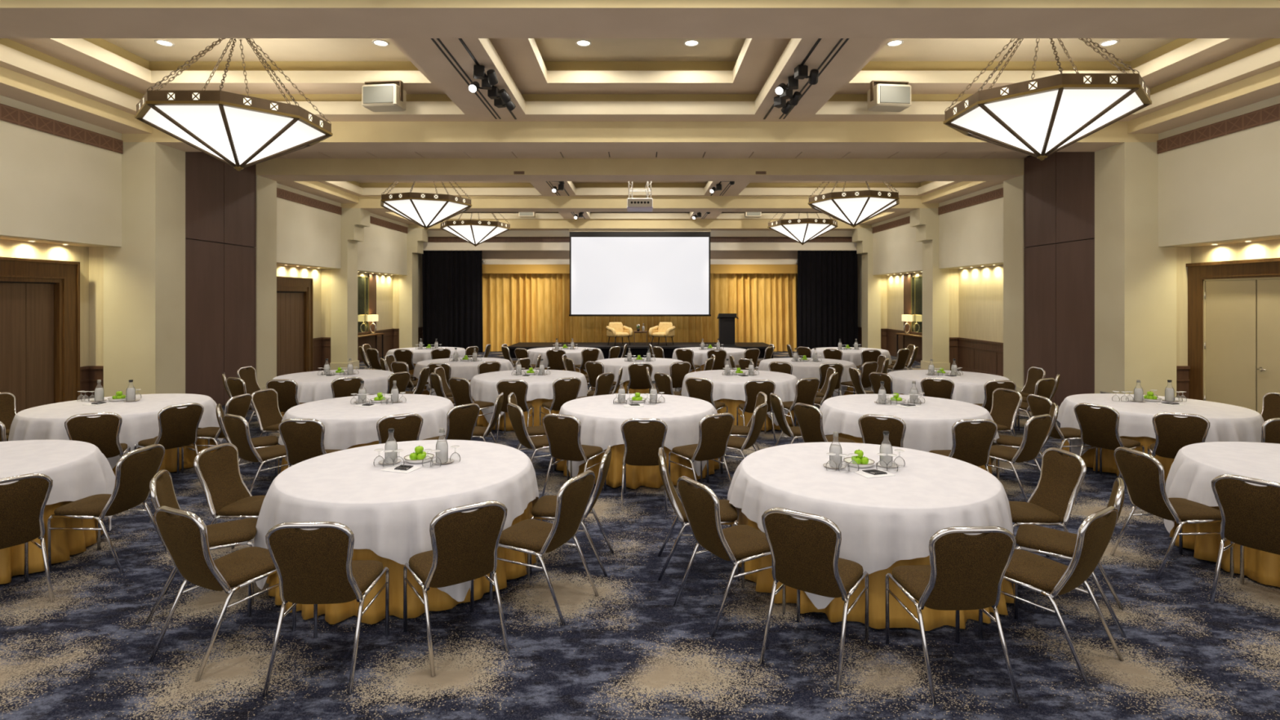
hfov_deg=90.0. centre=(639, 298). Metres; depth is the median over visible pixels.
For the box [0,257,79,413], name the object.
door
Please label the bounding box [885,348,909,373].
banquet chair
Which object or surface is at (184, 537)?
banquet chair
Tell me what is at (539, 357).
banquet chair
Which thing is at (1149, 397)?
apple
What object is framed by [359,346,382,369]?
banquet chair
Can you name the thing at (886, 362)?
banquet chair
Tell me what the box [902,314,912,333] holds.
table lamp
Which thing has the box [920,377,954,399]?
banquet chair
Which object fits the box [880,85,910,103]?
grille
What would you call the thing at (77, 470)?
table overlay
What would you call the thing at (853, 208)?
chandelier
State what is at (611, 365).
table overlay
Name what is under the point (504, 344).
banquet chair
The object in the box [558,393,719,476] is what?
table overlay
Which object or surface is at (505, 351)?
banquet chair
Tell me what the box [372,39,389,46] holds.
recessed light
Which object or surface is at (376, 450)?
wine glass
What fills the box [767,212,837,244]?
chandelier
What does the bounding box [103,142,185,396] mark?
pillar
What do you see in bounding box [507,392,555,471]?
banquet chair
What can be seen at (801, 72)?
track spotlight
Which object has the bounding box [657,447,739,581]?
banquet chair
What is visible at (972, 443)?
banquet chair
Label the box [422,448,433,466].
wine glass
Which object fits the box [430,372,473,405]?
banquet chair
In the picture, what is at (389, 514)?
table overlay
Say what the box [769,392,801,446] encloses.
banquet chair
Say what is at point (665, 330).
armchair
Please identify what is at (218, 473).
banquet chair
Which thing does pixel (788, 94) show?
track spotlight
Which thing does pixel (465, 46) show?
track
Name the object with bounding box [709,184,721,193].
track spotlight
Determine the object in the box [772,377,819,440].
banquet chair
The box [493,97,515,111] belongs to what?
track spotlight
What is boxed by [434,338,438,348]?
water bottle
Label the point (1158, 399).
fruit plate
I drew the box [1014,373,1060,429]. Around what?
banquet chair
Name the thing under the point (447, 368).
banquet chair
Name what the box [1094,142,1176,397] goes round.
pillar
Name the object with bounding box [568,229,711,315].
projection screen
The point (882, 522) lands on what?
table overlay
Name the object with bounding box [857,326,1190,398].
wainscot
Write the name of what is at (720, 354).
banquet chair
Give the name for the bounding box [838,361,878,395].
banquet chair
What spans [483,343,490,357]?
banquet chair
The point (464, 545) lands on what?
banquet chair
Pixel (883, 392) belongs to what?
water bottle
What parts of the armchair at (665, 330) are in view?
armrest, seat, backrest, armrest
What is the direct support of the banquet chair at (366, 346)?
on the floor
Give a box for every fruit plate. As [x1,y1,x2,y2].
[107,395,126,401]
[332,371,346,374]
[369,397,390,403]
[404,453,434,463]
[524,371,537,374]
[628,397,646,403]
[732,371,745,374]
[843,457,875,467]
[886,398,906,403]
[934,371,948,375]
[1143,397,1161,401]
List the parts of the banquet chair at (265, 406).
frame, backrest, rail, seat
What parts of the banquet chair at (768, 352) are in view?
frame, backrest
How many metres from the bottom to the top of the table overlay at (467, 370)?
0.679 m
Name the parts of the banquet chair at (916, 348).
frame, backrest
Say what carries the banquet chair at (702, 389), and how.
on the floor
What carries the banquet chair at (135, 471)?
on the floor
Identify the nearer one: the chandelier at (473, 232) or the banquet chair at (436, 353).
the banquet chair at (436, 353)
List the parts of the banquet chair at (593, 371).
backrest, frame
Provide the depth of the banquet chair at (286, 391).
9.23 m
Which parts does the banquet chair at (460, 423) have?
seat, frame, backrest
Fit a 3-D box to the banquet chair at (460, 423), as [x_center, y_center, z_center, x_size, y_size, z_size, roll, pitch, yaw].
[-2.148,1.615,7.176,0.598,0.899,0.453,0,0,34]
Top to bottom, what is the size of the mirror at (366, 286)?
2.010 m
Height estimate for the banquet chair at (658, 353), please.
0.899 m
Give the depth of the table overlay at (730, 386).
10.12 m
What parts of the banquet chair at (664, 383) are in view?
backrest, frame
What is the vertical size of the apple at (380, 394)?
0.068 m
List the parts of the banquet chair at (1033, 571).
leg, leg, rail, seat, leg, frame, backrest, leg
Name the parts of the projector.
plate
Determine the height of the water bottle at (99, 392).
0.268 m
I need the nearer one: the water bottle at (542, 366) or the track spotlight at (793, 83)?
the track spotlight at (793, 83)
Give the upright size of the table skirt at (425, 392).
0.733 m
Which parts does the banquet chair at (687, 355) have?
backrest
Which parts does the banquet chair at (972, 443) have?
seat, frame, backrest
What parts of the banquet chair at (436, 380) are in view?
backrest, frame, seat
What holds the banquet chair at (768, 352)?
on the floor
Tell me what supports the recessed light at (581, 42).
in the ceiling
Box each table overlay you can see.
[0,440,115,530]
[8,393,223,469]
[253,440,538,601]
[272,368,393,402]
[278,394,453,466]
[386,346,465,364]
[413,357,514,395]
[470,369,587,422]
[528,346,604,371]
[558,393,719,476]
[593,357,683,391]
[671,346,746,372]
[680,369,798,426]
[727,442,1013,608]
[758,357,857,396]
[811,346,891,372]
[819,394,999,465]
[887,369,1017,417]
[1056,393,1264,455]
[1164,441,1279,534]
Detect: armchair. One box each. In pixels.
[605,322,632,346]
[648,322,675,346]
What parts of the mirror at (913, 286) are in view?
frame, glass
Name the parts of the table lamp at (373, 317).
lamp shade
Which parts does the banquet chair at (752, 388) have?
leg, seat, leg, backrest, frame, leg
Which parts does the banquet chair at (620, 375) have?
seat, frame, backrest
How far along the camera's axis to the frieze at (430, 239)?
24.07 m
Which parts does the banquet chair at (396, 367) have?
backrest, frame, seat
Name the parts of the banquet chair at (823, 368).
backrest, frame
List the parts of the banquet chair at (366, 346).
frame, backrest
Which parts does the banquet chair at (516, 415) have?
backrest, frame, leg, seat, rail, leg, leg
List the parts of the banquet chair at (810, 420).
backrest, frame, seat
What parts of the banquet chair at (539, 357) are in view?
backrest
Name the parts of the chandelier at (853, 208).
glass panel, glass panel, glass panel, glass panel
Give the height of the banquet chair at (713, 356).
0.899 m
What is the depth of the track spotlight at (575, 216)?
21.54 m
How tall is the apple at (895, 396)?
0.068 m
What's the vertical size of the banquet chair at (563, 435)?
0.899 m
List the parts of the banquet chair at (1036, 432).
leg, rail, seat, leg, frame, backrest, leg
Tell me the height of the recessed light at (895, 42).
0.014 m
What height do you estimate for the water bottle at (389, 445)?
0.266 m
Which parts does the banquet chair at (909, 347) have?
backrest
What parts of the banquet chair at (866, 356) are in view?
backrest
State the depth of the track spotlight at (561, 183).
15.02 m
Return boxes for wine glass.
[373,448,384,466]
[382,449,394,467]
[392,448,404,466]
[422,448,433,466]
[430,449,441,466]
[449,445,460,462]
[825,453,836,471]
[838,453,849,471]
[847,453,858,471]
[875,453,888,471]
[886,453,897,471]
[893,448,905,466]
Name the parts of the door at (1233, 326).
panel, handle, panel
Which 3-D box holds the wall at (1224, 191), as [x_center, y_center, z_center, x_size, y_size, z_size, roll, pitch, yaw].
[8.935,-0.940,11.175,0.930,6.000,27.350,0,0,0]
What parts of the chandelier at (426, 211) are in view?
glass panel, glass panel, glass panel, glass panel, chain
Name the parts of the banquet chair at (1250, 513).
leg, leg, frame, backrest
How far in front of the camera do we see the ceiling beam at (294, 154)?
12.96 m
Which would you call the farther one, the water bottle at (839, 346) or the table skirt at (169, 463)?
the water bottle at (839, 346)
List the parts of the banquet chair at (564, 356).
frame, backrest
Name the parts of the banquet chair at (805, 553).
leg, leg, backrest, frame, leg, seat, rail, leg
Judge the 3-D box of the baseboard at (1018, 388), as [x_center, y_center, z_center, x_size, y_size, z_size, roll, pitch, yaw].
[8.322,1.960,12.205,0.835,0.200,3.530,0,0,0]
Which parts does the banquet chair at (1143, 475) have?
leg, backrest, frame, leg, leg, seat, rail, leg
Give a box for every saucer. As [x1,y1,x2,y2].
[378,458,400,464]
[431,458,453,464]
[822,462,845,468]
[875,462,898,467]
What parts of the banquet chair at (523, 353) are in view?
backrest, frame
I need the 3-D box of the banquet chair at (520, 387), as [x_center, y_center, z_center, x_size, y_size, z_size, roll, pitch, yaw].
[-1.837,1.615,9.448,0.453,0.899,0.598,0,0,-1]
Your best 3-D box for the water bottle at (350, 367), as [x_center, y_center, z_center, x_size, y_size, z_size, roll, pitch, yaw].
[-4.960,1.165,10.955,0.094,0.268,0.094,0,0,-36]
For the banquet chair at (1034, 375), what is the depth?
10.81 m
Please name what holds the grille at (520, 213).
attached to the ceiling speaker at (522, 215)
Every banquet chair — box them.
[0,391,16,435]
[0,421,6,441]
[0,473,54,602]
[46,444,166,573]
[64,412,130,457]
[133,402,204,474]
[144,469,257,623]
[148,506,296,681]
[181,393,254,473]
[193,442,265,548]
[215,403,278,475]
[222,372,231,398]
[222,413,288,493]
[226,377,281,424]
[236,366,264,417]
[248,388,283,464]
[262,521,389,696]
[266,379,306,435]
[278,418,342,467]
[330,377,364,398]
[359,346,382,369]
[362,343,380,369]
[365,348,382,369]
[376,413,422,444]
[380,358,415,391]
[384,354,415,391]
[386,371,410,394]
[391,360,430,392]
[393,349,415,379]
[403,500,509,676]
[404,366,430,394]
[422,403,479,440]
[426,362,451,395]
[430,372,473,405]
[431,348,450,359]
[433,366,453,398]
[448,377,497,433]
[465,346,478,357]
[472,392,503,443]
[477,360,501,374]
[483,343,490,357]
[488,470,599,625]
[496,379,533,442]
[501,343,516,363]
[501,346,515,367]
[506,402,568,480]
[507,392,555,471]
[514,347,539,369]
[515,357,530,369]
[528,445,613,576]
[534,354,541,369]
[539,377,581,426]
[541,413,606,497]
[546,349,565,370]
[561,354,590,390]
[564,357,595,391]
[574,348,599,373]
[577,372,614,398]
[584,360,622,391]
[586,366,622,395]
[608,346,620,358]
[620,417,667,511]
[621,343,626,357]
[626,362,653,393]
[646,366,681,395]
[648,344,654,357]
[653,346,664,358]
[653,372,685,396]
[655,361,691,391]
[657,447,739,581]
[668,413,734,488]
[673,475,786,636]
[675,348,701,371]
[678,357,713,391]
[684,377,728,413]
[706,349,726,369]
[706,402,768,483]
[710,354,715,369]
[720,391,767,470]
[729,355,737,369]
[730,348,759,370]
[736,379,776,442]
[738,358,754,369]
[755,346,773,370]
[757,343,774,363]
[759,507,869,690]
[768,361,792,374]
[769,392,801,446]
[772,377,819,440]
[786,344,793,357]
[793,402,855,442]
[795,372,838,426]
[796,346,811,357]
[815,366,835,398]
[817,363,844,408]
[822,348,842,359]
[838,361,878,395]
[848,367,874,394]
[854,358,888,394]
[856,349,880,373]
[857,413,906,447]
[860,355,886,375]
[868,372,893,394]
[884,526,1020,704]
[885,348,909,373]
[889,346,918,372]
[891,344,915,369]
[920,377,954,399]
[928,418,997,472]
[974,380,1016,436]
[977,506,1124,686]
[987,413,1052,502]
[989,387,1022,449]
[995,402,1058,473]
[1000,377,1055,433]
[1008,447,1090,581]
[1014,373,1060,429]
[1014,477,1126,637]
[1019,366,1045,417]
[1024,394,1097,474]
[1073,403,1145,477]
[1110,446,1234,579]
[1147,412,1209,458]
[1208,474,1279,604]
[1260,417,1279,444]
[1261,391,1279,421]
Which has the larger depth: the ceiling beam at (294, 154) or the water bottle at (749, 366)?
the ceiling beam at (294, 154)
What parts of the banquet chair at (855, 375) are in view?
backrest, frame, seat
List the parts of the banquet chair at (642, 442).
leg, leg, backrest, frame, leg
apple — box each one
[115,391,122,395]
[373,396,379,400]
[377,392,382,397]
[409,452,417,459]
[414,445,423,453]
[417,452,426,459]
[635,392,639,397]
[851,456,861,464]
[853,448,863,457]
[859,456,868,464]
[893,392,898,397]
[1146,391,1153,395]
[1146,395,1153,399]
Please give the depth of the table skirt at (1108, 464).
7.49 m
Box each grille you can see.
[363,85,393,103]
[519,212,533,215]
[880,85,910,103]
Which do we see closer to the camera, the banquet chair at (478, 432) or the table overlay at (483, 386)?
the banquet chair at (478, 432)
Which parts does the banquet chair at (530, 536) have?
leg, rail, seat, leg, leg, frame, backrest, leg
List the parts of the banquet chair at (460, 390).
backrest, frame, seat, rail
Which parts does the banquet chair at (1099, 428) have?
leg, backrest, frame, leg, seat, rail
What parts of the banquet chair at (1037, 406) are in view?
backrest, frame, leg, seat, rail, leg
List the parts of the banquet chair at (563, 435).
leg, backrest, frame, leg, leg, seat, rail, leg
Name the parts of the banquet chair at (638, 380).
backrest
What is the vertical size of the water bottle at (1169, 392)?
0.266 m
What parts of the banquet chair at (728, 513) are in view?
leg, backrest, frame, leg, seat, rail, leg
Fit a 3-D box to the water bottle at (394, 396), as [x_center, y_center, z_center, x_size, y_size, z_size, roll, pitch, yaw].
[-3.070,1.165,8.011,0.094,0.268,0.094,0,0,31]
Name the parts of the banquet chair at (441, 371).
frame, backrest, seat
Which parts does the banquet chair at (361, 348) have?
backrest, frame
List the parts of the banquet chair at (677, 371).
frame, backrest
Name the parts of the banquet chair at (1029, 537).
rail, seat, leg, leg, backrest, frame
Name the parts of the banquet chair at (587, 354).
frame, backrest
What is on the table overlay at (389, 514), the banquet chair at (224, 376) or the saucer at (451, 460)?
the saucer at (451, 460)
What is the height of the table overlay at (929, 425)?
0.689 m
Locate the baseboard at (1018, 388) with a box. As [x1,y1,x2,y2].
[1015,386,1022,391]
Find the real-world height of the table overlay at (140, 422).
0.694 m
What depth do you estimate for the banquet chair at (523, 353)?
14.90 m
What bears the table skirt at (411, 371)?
on the floor
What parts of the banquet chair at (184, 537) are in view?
leg, backrest, frame, leg, seat, leg, rail, leg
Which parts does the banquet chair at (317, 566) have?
leg, backrest, frame, leg, leg, seat, rail, leg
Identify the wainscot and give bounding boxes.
[80,326,422,399]
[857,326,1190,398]
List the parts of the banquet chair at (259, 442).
backrest, frame, rail, seat, leg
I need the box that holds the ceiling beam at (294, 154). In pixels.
[275,151,1030,158]
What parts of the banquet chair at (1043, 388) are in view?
leg, seat, frame, backrest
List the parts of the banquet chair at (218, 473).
leg, frame, backrest, rail, seat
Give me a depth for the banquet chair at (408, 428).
6.43 m
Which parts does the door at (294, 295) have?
panel, panel, panel, panel, panel, panel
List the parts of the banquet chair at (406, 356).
backrest, frame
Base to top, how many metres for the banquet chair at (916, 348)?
0.899 m
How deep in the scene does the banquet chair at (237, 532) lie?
4.30 m
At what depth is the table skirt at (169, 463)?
7.63 m
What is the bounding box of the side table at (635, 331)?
[633,330,647,345]
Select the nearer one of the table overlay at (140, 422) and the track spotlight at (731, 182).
the table overlay at (140, 422)
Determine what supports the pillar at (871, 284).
on the floor
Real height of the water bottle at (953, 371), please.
0.266 m
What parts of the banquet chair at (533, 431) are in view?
backrest, frame, seat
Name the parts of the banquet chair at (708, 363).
frame, backrest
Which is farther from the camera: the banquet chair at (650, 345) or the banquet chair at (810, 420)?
the banquet chair at (650, 345)
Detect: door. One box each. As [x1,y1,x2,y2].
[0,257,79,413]
[276,275,312,376]
[1186,257,1279,414]
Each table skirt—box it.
[0,501,103,584]
[112,427,217,475]
[266,501,537,624]
[280,440,378,472]
[408,363,415,374]
[416,377,471,395]
[471,396,559,431]
[544,364,586,374]
[555,444,719,488]
[591,380,681,393]
[688,364,732,373]
[713,398,798,431]
[737,508,1013,631]
[798,379,856,397]
[826,432,991,474]
[1061,435,1174,483]
[1169,506,1279,587]
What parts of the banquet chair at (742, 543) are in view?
leg, backrest, frame, leg, leg, seat, rail, leg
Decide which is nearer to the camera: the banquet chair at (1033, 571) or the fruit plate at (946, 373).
the banquet chair at (1033, 571)
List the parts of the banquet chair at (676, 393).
frame, backrest, seat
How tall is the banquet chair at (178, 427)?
0.899 m
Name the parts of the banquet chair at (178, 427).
seat, leg, frame, backrest, leg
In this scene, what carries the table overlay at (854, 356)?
on the tablecloth
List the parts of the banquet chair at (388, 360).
frame, backrest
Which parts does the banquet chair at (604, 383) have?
frame, backrest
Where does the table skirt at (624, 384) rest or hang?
on the floor
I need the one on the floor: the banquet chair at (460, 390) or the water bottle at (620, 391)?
the banquet chair at (460, 390)
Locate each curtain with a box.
[422,250,482,352]
[482,264,797,351]
[796,250,857,352]
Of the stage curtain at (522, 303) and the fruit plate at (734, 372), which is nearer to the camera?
the fruit plate at (734, 372)
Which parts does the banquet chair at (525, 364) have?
backrest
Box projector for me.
[626,181,653,211]
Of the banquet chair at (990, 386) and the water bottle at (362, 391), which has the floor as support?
the banquet chair at (990, 386)
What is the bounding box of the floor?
[0,351,1279,719]
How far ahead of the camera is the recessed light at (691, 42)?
9.06 m
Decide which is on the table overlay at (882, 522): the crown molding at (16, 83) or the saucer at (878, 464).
the saucer at (878, 464)
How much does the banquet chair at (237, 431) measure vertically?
0.899 m
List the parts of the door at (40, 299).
panel, panel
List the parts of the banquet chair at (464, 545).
leg, rail, seat, leg, frame, backrest, leg, leg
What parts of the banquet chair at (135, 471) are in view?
leg, rail, seat, leg, leg, frame, backrest, leg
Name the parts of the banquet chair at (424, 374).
seat, frame, backrest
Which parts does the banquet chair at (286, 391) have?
backrest, frame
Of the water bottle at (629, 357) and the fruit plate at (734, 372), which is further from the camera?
the water bottle at (629, 357)
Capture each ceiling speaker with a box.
[361,80,405,111]
[518,212,535,217]
[744,212,761,217]
[867,80,911,111]
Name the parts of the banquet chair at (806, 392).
seat, leg, frame, backrest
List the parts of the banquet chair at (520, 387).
leg, leg, backrest, frame, leg, leg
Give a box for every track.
[457,38,516,119]
[763,38,822,119]
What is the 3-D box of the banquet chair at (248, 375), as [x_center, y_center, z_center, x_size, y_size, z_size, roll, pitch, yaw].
[-6.442,1.615,10.879,0.598,0.899,0.453,0,0,3]
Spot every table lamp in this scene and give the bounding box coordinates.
[367,314,377,333]
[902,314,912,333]
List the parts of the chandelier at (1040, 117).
chain, glass panel, chain, chain, glass panel, chain, chain, chain, glass panel, glass panel, chain, chain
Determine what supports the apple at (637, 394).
on the apple
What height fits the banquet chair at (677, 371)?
0.899 m
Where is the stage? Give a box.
[507,342,774,358]
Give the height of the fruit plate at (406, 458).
0.036 m
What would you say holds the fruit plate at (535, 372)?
on the table overlay at (483, 386)
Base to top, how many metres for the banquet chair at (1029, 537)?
0.899 m
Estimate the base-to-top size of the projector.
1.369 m
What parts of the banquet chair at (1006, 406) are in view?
seat, backrest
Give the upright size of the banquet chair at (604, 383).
0.899 m
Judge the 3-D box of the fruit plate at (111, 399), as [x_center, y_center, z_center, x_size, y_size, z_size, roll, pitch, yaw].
[-6.640,1.286,8.160,0.233,0.036,0.232,0,0,0]
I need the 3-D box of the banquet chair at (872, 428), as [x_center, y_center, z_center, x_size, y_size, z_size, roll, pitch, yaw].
[2.547,1.615,6.635,0.453,0.899,0.598,0,0,29]
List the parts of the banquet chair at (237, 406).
leg, rail, seat, leg, frame, backrest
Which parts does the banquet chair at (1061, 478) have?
leg, seat, rail, backrest, frame, leg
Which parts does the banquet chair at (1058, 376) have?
seat, frame, backrest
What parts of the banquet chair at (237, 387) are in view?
backrest, frame, leg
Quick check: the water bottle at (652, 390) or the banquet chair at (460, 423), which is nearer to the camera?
the banquet chair at (460, 423)
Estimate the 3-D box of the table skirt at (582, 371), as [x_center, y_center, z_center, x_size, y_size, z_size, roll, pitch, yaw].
[-1.928,1.677,16.299,1.929,0.733,1.935,0,0,22]
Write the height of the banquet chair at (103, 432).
0.899 m
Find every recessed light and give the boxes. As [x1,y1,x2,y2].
[154,39,174,46]
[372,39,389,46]
[575,39,591,46]
[683,39,699,46]
[886,39,903,46]
[1098,39,1119,46]
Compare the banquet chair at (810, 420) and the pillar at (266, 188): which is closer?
the banquet chair at (810, 420)
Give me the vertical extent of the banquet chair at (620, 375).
0.899 m
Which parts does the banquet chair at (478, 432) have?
seat, leg, frame, backrest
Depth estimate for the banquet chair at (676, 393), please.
10.62 m
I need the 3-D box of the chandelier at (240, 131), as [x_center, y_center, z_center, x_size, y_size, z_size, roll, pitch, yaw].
[-5.380,-2.663,8.580,2.100,1.915,2.100,0,0,0]
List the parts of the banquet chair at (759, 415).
leg, leg, rail, seat, leg, frame, backrest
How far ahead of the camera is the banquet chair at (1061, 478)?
4.81 m
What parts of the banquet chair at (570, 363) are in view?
backrest, frame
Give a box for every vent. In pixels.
[431,38,501,119]
[513,171,524,173]
[546,181,560,195]
[719,182,731,195]
[755,171,766,173]
[778,38,848,119]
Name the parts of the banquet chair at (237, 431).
backrest, frame, leg, seat, rail, leg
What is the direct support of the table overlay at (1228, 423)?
on the table skirt at (1108, 464)
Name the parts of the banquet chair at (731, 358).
backrest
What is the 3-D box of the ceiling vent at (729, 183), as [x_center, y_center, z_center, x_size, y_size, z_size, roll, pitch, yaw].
[2.280,-2.892,16.050,0.090,0.016,3.900,0,0,0]
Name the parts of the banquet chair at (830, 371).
seat, backrest, frame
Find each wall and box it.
[0,95,422,366]
[185,151,256,405]
[422,230,857,326]
[857,95,1279,365]
[1023,151,1094,406]
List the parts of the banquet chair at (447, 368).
backrest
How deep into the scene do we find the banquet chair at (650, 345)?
16.06 m
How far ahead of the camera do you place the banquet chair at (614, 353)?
15.45 m
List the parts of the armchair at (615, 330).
armrest, backrest, seat, armrest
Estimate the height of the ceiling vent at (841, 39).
0.016 m
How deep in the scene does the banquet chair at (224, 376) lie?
9.90 m
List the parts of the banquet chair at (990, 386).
frame, backrest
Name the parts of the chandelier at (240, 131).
chain, glass panel, chain, glass panel, chain, chain, chain, glass panel, chain, chain, glass panel, chain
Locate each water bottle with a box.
[94,379,103,401]
[126,379,135,401]
[324,358,329,373]
[346,358,353,373]
[358,380,366,402]
[384,428,397,463]
[391,380,398,402]
[418,338,422,348]
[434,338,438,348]
[435,427,448,463]
[453,347,457,360]
[472,347,477,360]
[515,358,521,374]
[538,359,544,374]
[617,380,625,402]
[626,347,631,360]
[646,347,650,360]
[649,380,657,402]
[700,338,704,349]
[724,358,729,374]
[748,359,754,374]
[793,347,797,360]
[813,347,817,360]
[829,431,842,467]
[838,338,841,349]
[853,338,857,349]
[878,381,886,403]
[880,431,892,466]
[910,381,918,403]
[928,359,934,374]
[951,359,957,374]
[1133,379,1143,401]
[1164,379,1174,401]
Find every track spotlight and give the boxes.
[467,75,492,93]
[473,64,497,84]
[487,86,511,102]
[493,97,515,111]
[551,181,564,185]
[551,184,564,192]
[573,213,582,218]
[692,213,701,219]
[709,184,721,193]
[722,181,734,184]
[773,95,792,114]
[774,76,798,95]
[779,86,801,105]
[794,64,818,84]
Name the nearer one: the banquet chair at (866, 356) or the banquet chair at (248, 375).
the banquet chair at (248, 375)
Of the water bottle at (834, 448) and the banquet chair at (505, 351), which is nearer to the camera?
the water bottle at (834, 448)
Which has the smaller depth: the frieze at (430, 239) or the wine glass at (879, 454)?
the wine glass at (879, 454)
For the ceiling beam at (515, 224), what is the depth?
23.40 m
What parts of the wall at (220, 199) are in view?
panel, panel, panel, panel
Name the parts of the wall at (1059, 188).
panel, panel, panel, panel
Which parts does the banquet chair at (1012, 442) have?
seat, rail, frame, backrest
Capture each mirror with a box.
[357,273,376,335]
[903,273,922,335]
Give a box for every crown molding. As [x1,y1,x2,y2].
[0,60,416,224]
[859,60,1279,224]
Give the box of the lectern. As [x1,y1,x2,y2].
[716,313,738,346]
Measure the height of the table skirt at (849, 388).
0.733 m
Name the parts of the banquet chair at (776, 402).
leg, backrest, frame, leg, seat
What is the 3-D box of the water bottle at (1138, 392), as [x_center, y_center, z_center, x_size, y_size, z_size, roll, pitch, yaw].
[6.290,1.165,8.075,0.094,0.268,0.094,0,0,-16]
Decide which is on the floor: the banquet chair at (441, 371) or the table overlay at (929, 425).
the banquet chair at (441, 371)
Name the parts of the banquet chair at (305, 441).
backrest, seat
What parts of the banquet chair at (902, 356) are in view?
seat, frame, backrest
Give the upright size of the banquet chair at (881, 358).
0.899 m
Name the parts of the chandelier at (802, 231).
glass panel, glass panel, glass panel, glass panel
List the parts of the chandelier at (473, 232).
glass panel, glass panel, glass panel, glass panel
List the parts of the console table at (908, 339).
leg, leg, panel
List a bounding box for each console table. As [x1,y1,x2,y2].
[357,333,384,359]
[895,333,922,359]
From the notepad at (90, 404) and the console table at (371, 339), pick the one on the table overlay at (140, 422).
the notepad at (90, 404)
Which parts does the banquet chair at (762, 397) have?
rail, seat, backrest, frame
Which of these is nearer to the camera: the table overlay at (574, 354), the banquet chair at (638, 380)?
the banquet chair at (638, 380)
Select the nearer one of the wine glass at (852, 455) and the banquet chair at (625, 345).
the wine glass at (852, 455)
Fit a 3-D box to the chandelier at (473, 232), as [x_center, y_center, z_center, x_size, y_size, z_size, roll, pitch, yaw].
[-5.420,-2.663,21.100,2.100,1.915,2.100,0,0,16]
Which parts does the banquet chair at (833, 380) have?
seat, frame, backrest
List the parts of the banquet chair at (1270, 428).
backrest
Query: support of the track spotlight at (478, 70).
attached to the track at (465, 46)
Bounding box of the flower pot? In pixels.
[636,324,639,331]
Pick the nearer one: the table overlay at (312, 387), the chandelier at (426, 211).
the table overlay at (312, 387)
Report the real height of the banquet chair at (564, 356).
0.899 m
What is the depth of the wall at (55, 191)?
10.26 m
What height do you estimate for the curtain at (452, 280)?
3.840 m
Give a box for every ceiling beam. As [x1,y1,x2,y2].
[0,0,1279,38]
[121,121,1158,151]
[256,156,1027,181]
[275,151,1030,158]
[341,195,938,212]
[408,212,871,230]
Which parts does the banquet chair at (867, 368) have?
seat, backrest, frame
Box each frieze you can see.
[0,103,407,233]
[427,236,852,242]
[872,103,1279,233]
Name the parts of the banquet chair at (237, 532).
leg, frame, backrest, leg, rail, seat, leg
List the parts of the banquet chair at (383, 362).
backrest, frame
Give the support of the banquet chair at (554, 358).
on the floor
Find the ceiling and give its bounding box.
[0,38,1279,219]
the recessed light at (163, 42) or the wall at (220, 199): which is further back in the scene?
the wall at (220, 199)
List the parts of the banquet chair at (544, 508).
leg, rail, seat, leg, frame, backrest, leg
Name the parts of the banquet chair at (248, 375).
frame, backrest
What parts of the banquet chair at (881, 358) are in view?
backrest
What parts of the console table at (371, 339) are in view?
panel, leg, leg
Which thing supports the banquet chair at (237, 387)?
on the floor
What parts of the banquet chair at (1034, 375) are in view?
seat, backrest, frame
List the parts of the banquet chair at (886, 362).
frame, backrest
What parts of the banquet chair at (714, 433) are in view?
leg, rail, seat, leg, leg, frame, backrest, leg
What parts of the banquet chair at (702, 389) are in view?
backrest, frame, seat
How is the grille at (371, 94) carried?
attached to the ceiling speaker at (382, 95)
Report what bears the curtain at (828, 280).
hanging from the wall at (493, 253)
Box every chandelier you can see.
[134,38,332,171]
[380,181,471,229]
[440,212,511,246]
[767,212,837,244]
[808,181,899,227]
[943,38,1151,160]
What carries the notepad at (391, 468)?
on the table overlay at (389, 514)
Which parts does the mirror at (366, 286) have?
glass, frame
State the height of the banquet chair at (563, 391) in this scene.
0.899 m
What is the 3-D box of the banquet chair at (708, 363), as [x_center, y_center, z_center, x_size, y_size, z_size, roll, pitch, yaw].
[1.115,1.615,12.559,0.598,0.899,0.453,0,0,25]
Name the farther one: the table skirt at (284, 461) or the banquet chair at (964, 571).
the table skirt at (284, 461)
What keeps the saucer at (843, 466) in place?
on the table overlay at (882, 522)
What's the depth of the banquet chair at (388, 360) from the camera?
13.11 m
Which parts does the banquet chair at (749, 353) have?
frame, backrest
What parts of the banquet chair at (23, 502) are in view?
backrest, leg, frame, leg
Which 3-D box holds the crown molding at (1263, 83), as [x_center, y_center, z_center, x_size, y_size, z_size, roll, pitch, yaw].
[8.190,-2.790,10.700,0.820,0.200,25.400,0,0,0]
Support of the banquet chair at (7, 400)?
on the floor
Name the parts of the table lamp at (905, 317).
lamp shade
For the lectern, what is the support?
on the stage
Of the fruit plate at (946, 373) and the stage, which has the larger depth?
the stage
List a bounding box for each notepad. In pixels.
[82,402,110,405]
[353,403,378,407]
[380,464,421,473]
[622,404,644,407]
[853,469,895,478]
[894,404,919,407]
[1156,403,1184,405]
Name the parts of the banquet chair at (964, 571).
leg, rail, seat, leg, leg, frame, backrest, leg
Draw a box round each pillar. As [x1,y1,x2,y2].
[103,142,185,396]
[254,174,276,387]
[329,208,369,369]
[399,227,427,348]
[852,227,881,349]
[910,208,950,370]
[1003,174,1025,387]
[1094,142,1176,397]
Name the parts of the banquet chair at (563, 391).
leg, seat, frame, backrest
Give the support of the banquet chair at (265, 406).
on the floor
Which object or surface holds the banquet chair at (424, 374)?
on the floor
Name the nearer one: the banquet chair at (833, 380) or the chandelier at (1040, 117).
the chandelier at (1040, 117)

